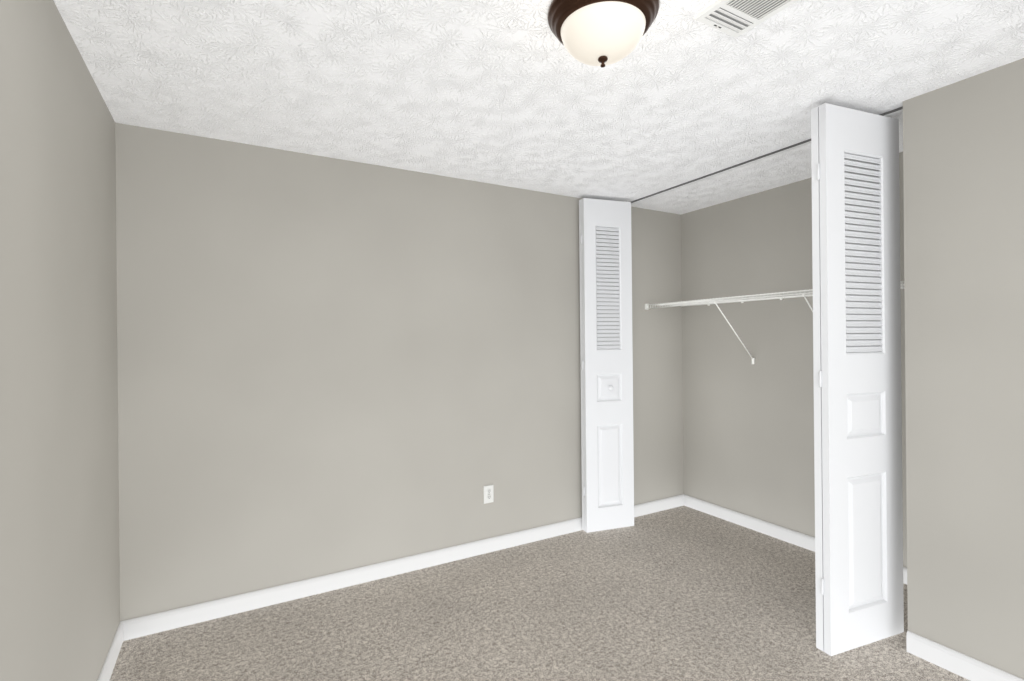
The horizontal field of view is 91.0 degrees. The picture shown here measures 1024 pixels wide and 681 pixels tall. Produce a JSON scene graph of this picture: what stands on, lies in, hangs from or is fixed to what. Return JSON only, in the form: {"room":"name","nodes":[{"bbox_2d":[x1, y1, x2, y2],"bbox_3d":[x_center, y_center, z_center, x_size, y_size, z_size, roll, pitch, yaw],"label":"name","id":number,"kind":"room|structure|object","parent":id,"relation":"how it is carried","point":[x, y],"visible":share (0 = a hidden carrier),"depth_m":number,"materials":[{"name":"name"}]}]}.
{"room":"empty bedroom","nodes":[
{"label":"empty bedroom","id":0,"kind":"room"},
{"bbox_2d":[0,0,119,680],"bbox_3d":[-0.970,0.184,0.703,0.100,2.440,3.980,-1,0,-29],"label":"wall","id":1,"kind":"structure","parent":0,"point":[59,553],"depth_m":1.52,"materials":[{"name":"paint"}]},
{"bbox_2d":[97,619,128,680],"bbox_3d":[-0.903,1.359,0.717,0.013,0.090,3.750,-1,0,-30],"label":"baseboard","id":2,"kind":"structure","parent":1,"relation":"attached to","point":[122,633],"depth_m":2.20,"materials":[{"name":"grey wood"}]},
{"bbox_2d":[115,123,683,620],"bbox_3d":[-0.237,0.177,3.346,3.980,2.440,0.100,-1,0,-29],"label":"wall","id":3,"kind":"structure","parent":0,"point":[327,365],"depth_m":2.87,"materials":[{"name":"paint"}]},
{"bbox_2d":[120,494,684,639],"bbox_3d":[-0.198,1.352,3.298,3.780,0.090,0.013,-1,0,-30],"label":"baseboard","id":4,"kind":"structure","parent":3,"relation":"attached to","point":[201,612],"depth_m":2.88,"materials":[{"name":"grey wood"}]},
{"bbox_2d":[484,485,493,503],"bbox_3d":[-0.153,1.016,3.326,0.072,0.116,0.009,-1,0,-29],"label":"wall outlet","id":5,"kind":"object","parent":3,"relation":"attached to","point":[488,493],"visible":1,"depth_m":3.32,"materials":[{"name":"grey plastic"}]},
{"bbox_2d":[53,0,1023,213],"bbox_3d":[0.706,-1.102,1.658,3.980,0.100,3.980,-1,0,-29],"label":"ceiling","id":6,"kind":"structure","parent":0,"point":[512,93],"depth_m":2.02,"materials":[{"name":"white paint"}]},
{"bbox_2d":[547,0,659,67],"bbox_3d":[0.289,-0.959,1.605,0.350,0.177,0.350,-1,0,-29],"label":"flush-mount ceiling light","id":7,"kind":"object","parent":6,"relation":"attached to","point":[602,33],"visible":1,"depth_m":1.53,"materials":[{"name":"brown glass"}]},
{"bbox_2d":[579,198,633,532],"bbox_3d":[0.699,0.170,3.705,0.402,2.412,0.138,-1,0,-29],"label":"bifold door","id":8,"kind":"structure","parent":6,"relation":"hanging from","point":[606,354],"depth_m":3.67,"materials":[{"name":"white wood"}]},
{"bbox_2d":[693,0,798,37],"bbox_3d":[0.774,-1.046,1.533,0.218,0.013,0.372,-1,0,-29],"label":"ceiling vent","id":9,"kind":"object","parent":6,"relation":"in","point":[735,18],"visible":1,"depth_m":1.61,"materials":[{"name":"white metal"}]},
{"bbox_2d":[631,106,902,204],"bbox_3d":[1.327,-1.050,3.098,0.027,0.015,1.881,-1,0,-29],"label":"track rail","id":10,"kind":"object","parent":6,"relation":"attached to","point":[808,141],"visible":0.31,"depth_m":3.00,"materials":[{"name":"white metal"}]},
{"bbox_2d":[811,103,903,655],"bbox_3d":[1.577,0.162,2.310,0.492,2.412,0.106,-1,0,-23],"label":"bifold door","id":11,"kind":"structure","parent":6,"relation":"hanging from","point":[857,377],"depth_m":2.25,"materials":[{"name":"white wood"}]},
{"bbox_2d":[109,506,969,680],"bbox_3d":[0.731,1.438,1.658,3.980,0.100,3.980,-1,0,-29],"label":"floor","id":12,"kind":"structure","parent":0,"point":[683,593],"depth_m":2.46,"materials":[{"name":"beige carpet"}]},
{"bbox_2d":[681,152,906,567],"bbox_3d":[2.087,0.155,3.179,0.100,2.440,2.680,-1,0,-29],"label":"wall","id":13,"kind":"structure","parent":0,"point":[748,437],"depth_m":3.65,"materials":[{"name":"paint"}]},
{"bbox_2d":[645,281,903,363],"bbox_3d":[1.857,-0.065,3.050,0.420,0.472,2.478,-1,0,-29],"label":"wire shelf","id":14,"kind":"object","parent":13,"relation":"attached to","point":[743,299],"visible":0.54,"depth_m":3.48,"materials":[{"name":"white metal"}]},
{"bbox_2d":[685,495,906,583],"bbox_3d":[2.057,1.330,3.138,0.013,0.090,2.450,-1,0,-30],"label":"baseboard","id":15,"kind":"structure","parent":13,"relation":"attached to","point":[805,541],"depth_m":3.64,"materials":[{"name":"white wood"}]},
{"bbox_2d":[903,58,1023,678],"bbox_3d":[2.286,0.153,1.400,0.115,2.440,1.987,-1,0,-29],"label":"wall","id":16,"kind":"structure","parent":0,"point":[963,166],"depth_m":2.05,"materials":[{"name":"paint"}]},
{"bbox_2d":[906,631,1023,680],"bbox_3d":[2.210,1.328,1.425,0.013,0.090,1.857,-1,0,-30],"label":"baseboard","id":17,"kind":"structure","parent":16,"relation":"attached to","point":[953,661],"depth_m":2.09,"materials":[{"name":"white wood"}]}
]}

